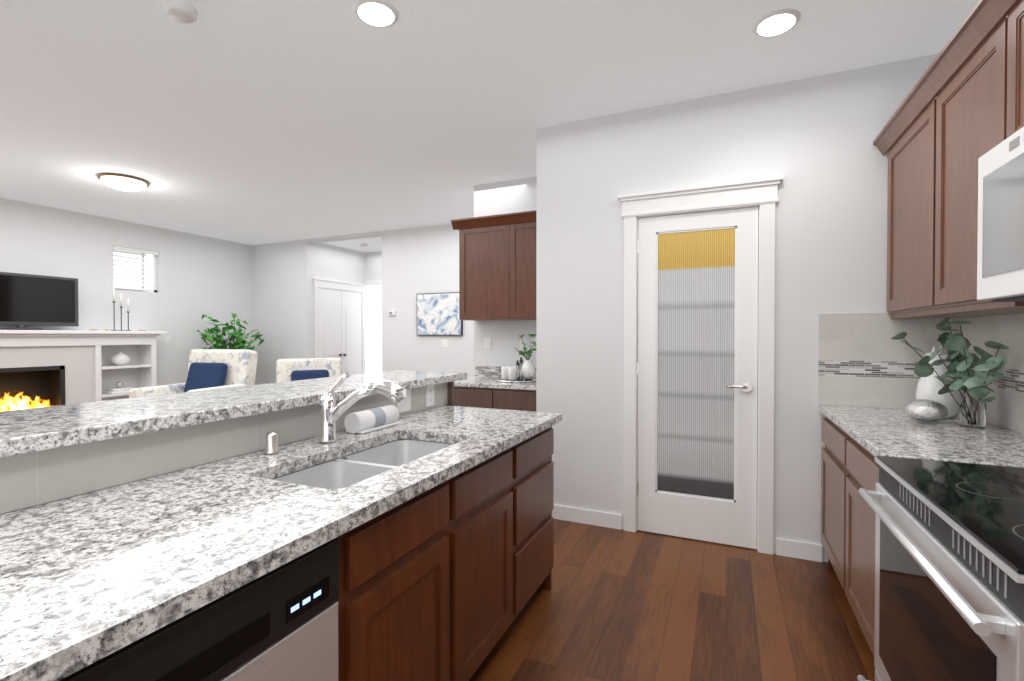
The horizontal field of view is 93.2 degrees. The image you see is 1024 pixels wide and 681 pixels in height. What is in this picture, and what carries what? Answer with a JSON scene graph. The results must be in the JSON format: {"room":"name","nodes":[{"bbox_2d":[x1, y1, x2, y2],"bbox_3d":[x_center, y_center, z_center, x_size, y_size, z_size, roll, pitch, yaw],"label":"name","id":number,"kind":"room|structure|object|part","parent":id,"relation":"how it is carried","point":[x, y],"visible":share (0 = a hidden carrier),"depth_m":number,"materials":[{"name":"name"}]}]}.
{"room":"kitchen and living room","nodes":[
{"label":"kitchen and living room","id":0,"kind":"room"},
{"bbox_2d":[0,198,252,385],"bbox_3d":[-5.875,-0.150,5.103,0.112,2.875,7.140,0,1,24],"label":"wall","id":1,"kind":"structure","parent":0,"point":[198,276],"depth_m":6.73,"materials":[{"name":"paint"}]},
{"bbox_2d":[113,245,158,291],"bbox_3d":[-5.186,-0.969,6.659,0.093,0.580,0.580,0,1,24],"label":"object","id":2,"kind":"structure","parent":1,"relation":"in","point":[142,259],"depth_m":6.64,"materials":[{"name":"white plastic"}]},
{"bbox_2d":[0,382,447,514],"bbox_3d":[-1.161,0.794,1.347,0.158,1.068,3.500,0,1,24],"label":"wall","id":3,"kind":"structure","parent":0,"point":[32,479],"depth_m":1.41,"materials":[{"name":"paint"}]},
{"bbox_2d":[0,370,466,457],"bbox_3d":[-1.269,0.237,1.460,0.555,0.040,3.630,0,1,24],"label":"bar","id":4,"kind":"object","parent":3,"relation":"on","point":[24,431],"visible":1,"depth_m":1.54,"materials":[{"name":"stone"}]},
{"bbox_2d":[397,389,410,412],"bbox_3d":[-0.555,0.311,2.495,0.011,0.115,0.115,0,1,24],"label":"switch","id":5,"kind":"object","parent":3,"relation":"attached to","point":[404,405],"visible":0.6,"depth_m":2.51,"materials":[{"name":"white plastic"}]},
{"bbox_2d":[426,385,433,406],"bbox_3d":[-0.459,0.308,2.715,0.008,0.120,0.080,0,1,24],"label":"outlet","id":6,"kind":"object","parent":3,"relation":"attached to","point":[429,395],"visible":0.9,"depth_m":2.71,"materials":[{"name":"white plastic"}]},
{"bbox_2d":[446,381,453,405],"bbox_3d":[-0.441,0.778,2.932,0.195,1.067,0.021,0,1,24],"label":"trim","id":7,"kind":"structure","parent":3,"relation":"attached to","point":[450,393],"depth_m":2.88,"materials":[{"name":"brown wood"}]},
{"bbox_2d":[252,239,311,384],"bbox_3d":[-3.831,-0.181,8.045,1.250,2.875,0.100,0,1,24],"label":"wall","id":8,"kind":"structure","parent":0,"point":[282,293],"depth_m":7.97,"materials":[{"name":"paint"}]},
{"bbox_2d":[312,243,364,357],"bbox_3d":[-3.029,-0.186,8.432,0.100,2.875,1.260,0,1,24],"label":"wall","id":9,"kind":"structure","parent":0,"point":[333,262],"depth_m":8.30,"materials":[{"name":"paint"}]},
{"bbox_2d":[313,278,367,374],"bbox_3d":[-2.953,0.115,8.423,0.045,2.275,1.260,0,1,24],"label":"door","id":10,"kind":"structure","parent":9,"relation":"in","point":[339,322],"depth_m":8.42,"materials":[{"name":"white wood"}]},
{"bbox_2d":[307,231,381,243],"bbox_3d":[-2.580,-1.588,7.472,1.490,0.050,0.100,0,1,24],"label":"wall","id":11,"kind":"structure","parent":0,"point":[348,237],"depth_m":7.41,"materials":[{"name":"paint"}]},
{"bbox_2d":[365,251,381,285],"bbox_3d":[-2.026,-0.189,8.730,1.690,2.875,0.100,0,1,24],"label":"wall","id":12,"kind":"structure","parent":0,"point":[373,265],"depth_m":8.89,"materials":[{"name":"paint"}]},
{"bbox_2d":[364,279,381,284],"bbox_3d":[-2.470,0.067,8.867,0.570,2.360,0.014,0,1,24],"label":"trim","id":13,"kind":"structure","parent":12,"relation":"attached to","point":[373,282],"depth_m":8.88,"materials":[{"name":"white paint"}]},
{"bbox_2d":[382,224,473,375],"bbox_3d":[-0.820,-0.167,6.683,2.380,2.875,0.137,0,1,24],"label":"wall","id":14,"kind":"structure","parent":0,"point":[418,260],"depth_m":6.82,"materials":[{"name":"paint"}]},
{"bbox_2d":[388,311,395,315],"bbox_3d":[-1.752,-0.398,7.046,0.120,0.070,0.026,0,1,24],"label":"thermostat","id":15,"kind":"object","parent":14,"relation":"attached to","point":[391,313],"visible":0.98,"depth_m":7.03,"materials":[{"name":"white plastic"}]},
{"bbox_3d":[-1.009,-0.365,6.710,0.730,0.590,0.036,0,1,24],"label":"art picture","id":16,"kind":"part","parent":14,"relation":"part of"},
{"bbox_2d":[441,339,448,347],"bbox_3d":[-0.926,0.041,6.692,0.120,0.115,0.010,0,1,24],"label":"light switch","id":17,"kind":"object","parent":14,"relation":"attached to","point":[444,343],"depth_m":6.69,"materials":[{"name":"white plastic"}]},
{"bbox_2d":[0,0,978,252],"bbox_3d":[-1.456,-1.605,4.409,8.736,0.050,9.700,0,1,24],"label":"ceiling","id":18,"kind":"structure","parent":0,"point":[253,122],"depth_m":2.98,"materials":[{"name":"paint"}]},
{"bbox_2d":[97,173,148,190],"bbox_3d":[-3.816,-1.533,4.761,0.400,0.099,0.400,0,1,24],"label":"flush ceiling light","id":19,"kind":"object","parent":18,"relation":"attached to","point":[123,182],"visible":1,"depth_m":4.66,"materials":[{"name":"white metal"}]},
{"bbox_2d":[164,0,196,23],"bbox_3d":[-1.547,-1.534,2.261,0.130,0.044,0.129,0,1,24],"label":"smoke detector","id":20,"kind":"object","parent":18,"relation":"attached to","point":[182,11],"visible":1,"depth_m":2.23,"materials":[{"name":"white plastic"}]},
{"bbox_2d":[353,0,398,26],"bbox_3d":[-0.644,-1.549,2.296,0.210,0.014,0.210,0,1,24],"label":"recessed light","id":21,"kind":"object","parent":18,"relation":"in","point":[379,13],"visible":1,"depth_m":2.28,"materials":[{"name":"white"}]},
{"bbox_2d":[752,9,800,36],"bbox_3d":[1.295,-1.550,2.373,0.210,0.014,0.210,0,1,24],"label":"recessed light","id":22,"kind":"object","parent":18,"relation":"in","point":[776,22],"visible":1,"depth_m":2.35,"materials":[{"name":"white glass"}]},
{"bbox_2d":[474,177,535,376],"bbox_3d":[0.169,-0.146,4.774,1.180,2.875,0.100,0,1,24],"label":"wall","id":23,"kind":"structure","parent":0,"point":[509,196],"depth_m":4.83,"materials":[{"name":"paint"}]},
{"bbox_2d":[484,338,490,348],"bbox_3d":[-0.247,0.030,4.900,0.075,0.115,0.010,0,1,24],"label":"light switch","id":24,"kind":"object","parent":23,"relation":"attached to","point":[487,343],"visible":1,"depth_m":4.90,"materials":[{"name":"white plastic"}]},
{"bbox_2d":[451,210,535,320],"bbox_3d":[0.003,-0.673,4.570,1.114,0.952,0.389,0,1,24],"label":"upper cabinet","id":25,"kind":"object","parent":23,"relation":"attached to","point":[497,267],"visible":0.73,"depth_m":4.48,"materials":[{"name":"brown wood"}]},
{"bbox_2d":[475,366,535,377],"bbox_3d":[0.109,0.312,4.745,1.059,0.100,0.008,0,1,24],"label":"backsplash","id":26,"kind":"structure","parent":23,"relation":"attached to","point":[487,370],"depth_m":4.89,"materials":[{"name":"tile"}]},
{"bbox_2d":[520,338,526,349],"bbox_3d":[0.110,0.032,4.743,0.075,0.115,0.007,0,1,24],"label":"outlet","id":27,"kind":"object","parent":23,"relation":"attached to","point":[521,342],"visible":0.77,"depth_m":4.74,"materials":[{"name":"white plastic"}]},
{"bbox_2d":[529,338,535,348],"bbox_3d":[0.201,0.032,4.702,0.075,0.115,0.007,0,1,24],"label":"outlet","id":28,"kind":"object","parent":23,"relation":"attached to","point":[531,339],"visible":0.48,"depth_m":4.70,"materials":[{"name":"white plastic"}]},
{"bbox_2d":[469,519,874,680],"bbox_3d":[-1.456,1.320,4.441,8.736,0.050,9.700,0,1,24],"label":"floor","id":29,"kind":"structure","parent":0,"point":[613,604],"depth_m":2.29,"materials":[{"name":"brown wood"}]},
{"bbox_2d":[0,330,166,411],"bbox_3d":[-5.487,0.585,5.365,0.406,1.400,2.920,0,1,24],"label":"fireplace","id":30,"kind":"object","parent":29,"relation":"on","point":[43,368],"visible":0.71,"depth_m":5.73,"materials":[{"name":"white wood"}]},
{"bbox_2d":[0,272,78,329],"bbox_3d":[-5.450,-0.431,5.381,0.256,0.628,1.040,0,1,24],"label":"television","id":31,"kind":"object","parent":30,"relation":"on","point":[32,300],"visible":1,"depth_m":5.50,"materials":[{"name":"grey plastic"}]},
{"bbox_2d":[102,382,132,393],"bbox_3d":[-5.101,0.604,6.288,0.220,0.138,0.280,0,1,24],"label":"books","id":32,"kind":"object","parent":30,"relation":"in","point":[119,388],"visible":0.94,"depth_m":6.23,"materials":[{"name":"white paper"}]},
{"bbox_2d":[111,351,129,364],"bbox_3d":[-5.102,0.233,6.306,0.200,0.180,0.200,0,1,24],"label":"vase","id":33,"kind":"object","parent":30,"relation":"in","point":[120,358],"visible":0.98,"depth_m":6.25,"materials":[{"name":"white ceramic"}]},
{"bbox_2d":[111,288,131,330],"bbox_3d":[-5.078,-0.402,6.288,0.070,0.550,0.228,0,1,24],"label":"candlesticks","id":34,"kind":"object","parent":30,"relation":"on","point":[121,307],"visible":1,"depth_m":6.28,"materials":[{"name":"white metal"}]},
{"bbox_2d":[129,349,257,397],"bbox_3d":[-3.808,0.698,5.854,0.896,1.163,1.022,0,1,12],"label":"armchair","id":35,"kind":"object","parent":29,"relation":"on","point":[209,369],"visible":0.23,"depth_m":6.03,"materials":[{"name":"fabric"}]},
{"bbox_2d":[59,538,338,680],"bbox_3d":[-0.802,0.890,0.975,0.618,0.885,0.606,0,1,24],"label":"dishwasher","id":36,"kind":"object","parent":29,"relation":"on","point":[280,623],"visible":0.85,"depth_m":0.93,"materials":[{"name":"grey metal"}]},
{"bbox_2d":[197,313,263,349],"bbox_3d":[-4.305,0.422,7.331,0.908,1.684,0.875,0,1,24],"label":"ficus tree","id":37,"kind":"object","parent":29,"relation":"on","point":[240,342],"visible":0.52,"depth_m":7.29,"materials":[{"name":"green plant"}]},
{"bbox_2d":[276,358,341,382],"bbox_3d":[-2.505,0.758,6.129,0.800,1.038,0.913,0,1,-31],"label":"armchair","id":38,"kind":"object","parent":29,"relation":"on","point":[298,369],"visible":0.19,"depth_m":6.28,"materials":[{"name":"fabric"}]},
{"bbox_2d":[336,470,471,680],"bbox_3d":[-0.606,0.881,1.543,0.706,0.890,0.583,0,1,24],"label":"base cabinet","id":39,"kind":"object","parent":29,"relation":"on","point":[445,580],"depth_m":1.39,"materials":[{"name":"brown wood"}]},
{"bbox_2d":[468,443,519,675],"bbox_3d":[-0.430,0.877,1.939,0.706,0.890,0.585,0,1,24],"label":"base cabinet","id":40,"kind":"object","parent":29,"relation":"on","point":[494,483],"depth_m":1.89,"materials":[{"name":"brown wood"}]},
{"bbox_2d":[454,386,535,411],"bbox_3d":[-0.029,0.850,4.443,1.056,0.890,0.676,0,1,24],"label":"base cabinet","id":41,"kind":"object","parent":29,"relation":"on","point":[509,399],"visible":0.23,"depth_m":4.12,"materials":[{"name":"brown wood"}]},
{"bbox_2d":[454,376,535,389],"bbox_3d":[-0.048,0.384,4.434,1.086,0.038,0.683,0,1,24],"label":"countertop","id":42,"kind":"structure","parent":41,"relation":"on","point":[482,381],"depth_m":4.18,"materials":[{"name":"stone"}]},
{"bbox_2d":[496,334,535,382],"bbox_3d":[0.060,0.152,4.377,0.407,0.424,0.380,0,1,24],"label":"decorative tray","id":43,"kind":"object","parent":42,"relation":"on","point":[522,372],"visible":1,"depth_m":4.32,"materials":[{"name":"white ceramic"}]},
{"bbox_2d":[520,426,553,611],"bbox_3d":[-0.219,0.872,2.413,0.706,0.890,0.609,0,1,24],"label":"base cabinet","id":44,"kind":"object","parent":29,"relation":"on","point":[536,464],"depth_m":2.30,"materials":[{"name":"brown wood"}]},
{"bbox_2d":[0,405,562,680],"bbox_3d":[-0.766,0.419,1.135,0.730,0.038,3.440,0,1,24],"label":"countertop","id":45,"kind":"structure","parent":44,"relation":"on","point":[87,579],"depth_m":1.02,"materials":[{"name":"stone"}]},
{"bbox_2d":[264,432,278,453],"bbox_3d":[-0.840,0.356,1.692,0.048,0.072,0.047,0,1,24],"label":"air gap cap","id":46,"kind":"object","parent":45,"relation":"on","point":[271,442],"visible":1,"depth_m":1.68,"materials":[{"name":"silver metal"}]},
{"bbox_2d":[271,439,452,488],"bbox_3d":[-0.475,0.536,1.704,0.410,0.202,0.805,0,1,24],"label":"undermount sink","id":47,"kind":"object","parent":45,"relation":"in","point":[352,469],"visible":0.06,"depth_m":1.74,"materials":[{"name":"silver metal"}]},
{"bbox_2d":[319,372,406,442],"bbox_3d":[-0.567,0.255,1.823,0.382,0.271,0.068,0,1,20],"label":"faucet","id":48,"kind":"object","parent":45,"relation":"on","point":[331,412],"visible":1,"depth_m":1.84,"materials":[{"name":"silver metal"}]},
{"bbox_2d":[344,405,400,433],"bbox_3d":[-0.612,0.345,2.143,0.090,0.089,0.270,0,1,24],"label":"roll","id":49,"kind":"object","parent":45,"relation":"on","point":[367,420],"visible":0.98,"depth_m":2.08,"materials":[{"name":"white fabric"}]},
{"bbox_2d":[821,416,836,574],"bbox_3d":[1.965,0.872,2.406,0.626,0.890,0.725,0,1,24],"label":"base cabinet","id":50,"kind":"object","parent":29,"relation":"on","point":[829,428],"depth_m":2.65,"materials":[{"name":"brown wood"}]},
{"bbox_2d":[820,405,1023,467],"bbox_3d":[1.842,0.409,2.142,0.626,0.038,1.298,0,1,24],"label":"countertop","id":51,"kind":"structure","parent":50,"relation":"on","point":[876,432],"depth_m":1.95,"materials":[{"name":"stone"}]},
{"bbox_2d":[904,399,947,421],"bbox_3d":[1.967,0.333,2.302,0.161,0.106,0.161,0,1,24],"label":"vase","id":52,"kind":"object","parent":51,"relation":"on","point":[925,410],"visible":1,"depth_m":2.25,"materials":[{"name":"silver metal"}]},
{"bbox_2d":[915,345,964,418],"bbox_3d":[2.154,0.204,2.437,0.190,0.360,0.190,0,1,24],"label":"vase","id":53,"kind":"object","parent":51,"relation":"on","point":[929,387],"visible":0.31,"depth_m":2.38,"materials":[{"name":"white ceramic"}]},
{"bbox_2d":[891,317,1009,427],"bbox_3d":[1.899,0.139,2.089,0.340,0.498,0.529,0,1,24],"label":"potted plant","id":54,"kind":"object","parent":51,"relation":"on","point":[962,359],"visible":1,"depth_m":2.14,"materials":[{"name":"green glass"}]},
{"bbox_2d":[837,426,879,655],"bbox_3d":[1.731,0.877,1.882,0.626,0.890,0.725,0,1,24],"label":"base cabinet","id":55,"kind":"object","parent":29,"relation":"on","point":[849,467],"depth_m":2.08,"materials":[{"name":"brown wood"}]},
{"bbox_2d":[857,456,1023,680],"bbox_3d":[1.345,0.867,1.156,0.688,0.927,0.908,0,1,24],"label":"range","id":56,"kind":"object","parent":29,"relation":"on","point":[949,571],"visible":1,"depth_m":1.21,"materials":[{"name":"silver metal"}]},
{"bbox_2d":[536,53,938,561],"bbox_3d":[1.314,-0.129,3.149,2.436,2.875,0.100,0,1,24],"label":"wall","id":57,"kind":"structure","parent":0,"point":[810,140],"depth_m":3.04,"materials":[{"name":"paint"}]},
{"bbox_2d":[552,505,621,529],"bbox_3d":[0.478,1.255,3.473,0.615,0.100,0.013,0,1,24],"label":"baseboard","id":58,"kind":"structure","parent":57,"relation":"attached to","point":[585,516],"depth_m":3.44,"materials":[{"name":"white"}]},
{"bbox_2d":[637,207,757,548],"bbox_3d":[1.185,0.236,3.146,0.734,2.130,0.096,0,1,24],"label":"pantry door","id":59,"kind":"structure","parent":57,"relation":"in","point":[697,379],"depth_m":3.15,"materials":[{"name":"white wood"}]},
{"bbox_3d":[1.198,0.150,3.169,0.469,1.725,0.006,0,1,24],"label":"glass panel","id":60,"kind":"part","parent":59,"relation":"part of","materials":[{"name":"glass"}]},
{"bbox_2d":[617,176,782,554],"bbox_3d":[1.201,0.160,3.175,0.990,2.298,0.150,0,1,24],"label":"door frame","id":61,"kind":"structure","parent":57,"relation":"attached to","point":[757,192],"depth_m":3.04,"materials":[{"name":"white wood"}]},
{"bbox_3d":[1.987,-0.112,1.544,0.100,2.875,7.040,0,1,24],"label":"wall","id":62,"kind":"structure","parent":0,"visible":0},
{"bbox_2d":[818,313,1023,433],"bbox_3d":[1.346,0.132,1.023,0.644,0.540,3.762,0,1,24],"label":"backsplash","id":63,"kind":"structure","parent":62,"relation":"attached to","point":[865,360],"depth_m":2.72,"materials":[{"name":"tile"}]},
{"bbox_2d":[881,100,988,315],"bbox_3d":[2.090,-0.597,2.303,0.326,0.911,0.791,0,1,24],"label":"upper cabinet","id":64,"kind":"object","parent":62,"relation":"attached to","point":[906,151],"depth_m":2.41,"materials":[{"name":"brown wood"}]},
{"bbox_2d":[921,4,1023,311],"bbox_3d":[1.854,-0.592,1.772,0.326,0.911,0.652,0,1,24],"label":"upper cabinet","id":65,"kind":"object","parent":62,"relation":"attached to","point":[959,126],"depth_m":1.87,"materials":[{"name":"brown wood"}]},
{"bbox_2d":[1001,0,1023,141],"bbox_3d":[1.617,-0.815,1.239,0.326,0.452,0.509,0,1,24],"label":"upper cabinet","id":66,"kind":"object","parent":62,"relation":"attached to","point":[1012,64],"depth_m":1.50,"materials":[{"name":"brown wood"}]},
{"bbox_2d":[977,127,1023,301],"bbox_3d":[1.486,-0.350,1.080,0.431,0.467,0.906,0,1,24],"label":"microwave","id":67,"kind":"object","parent":66,"relation":"attached to","point":[1000,260],"visible":1,"depth_m":1.42,"materials":[{"name":"white metal"}]},
{"label":"outside","id":68,"kind":"structure","parent":0,"visible":0},
{"bbox_2d":[113,250,152,289],"bbox_3d":[-5.404,-0.970,6.756,0.020,1.180,1.180,0,1,24],"label":"window","id":69,"kind":"structure","parent":68,"point":[149,270],"depth_m":6.84,"materials":[{"name":"white"}]},
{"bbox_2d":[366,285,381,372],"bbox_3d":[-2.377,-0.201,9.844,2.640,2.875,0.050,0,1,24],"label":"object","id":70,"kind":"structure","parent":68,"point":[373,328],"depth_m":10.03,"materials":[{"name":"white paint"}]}
]}

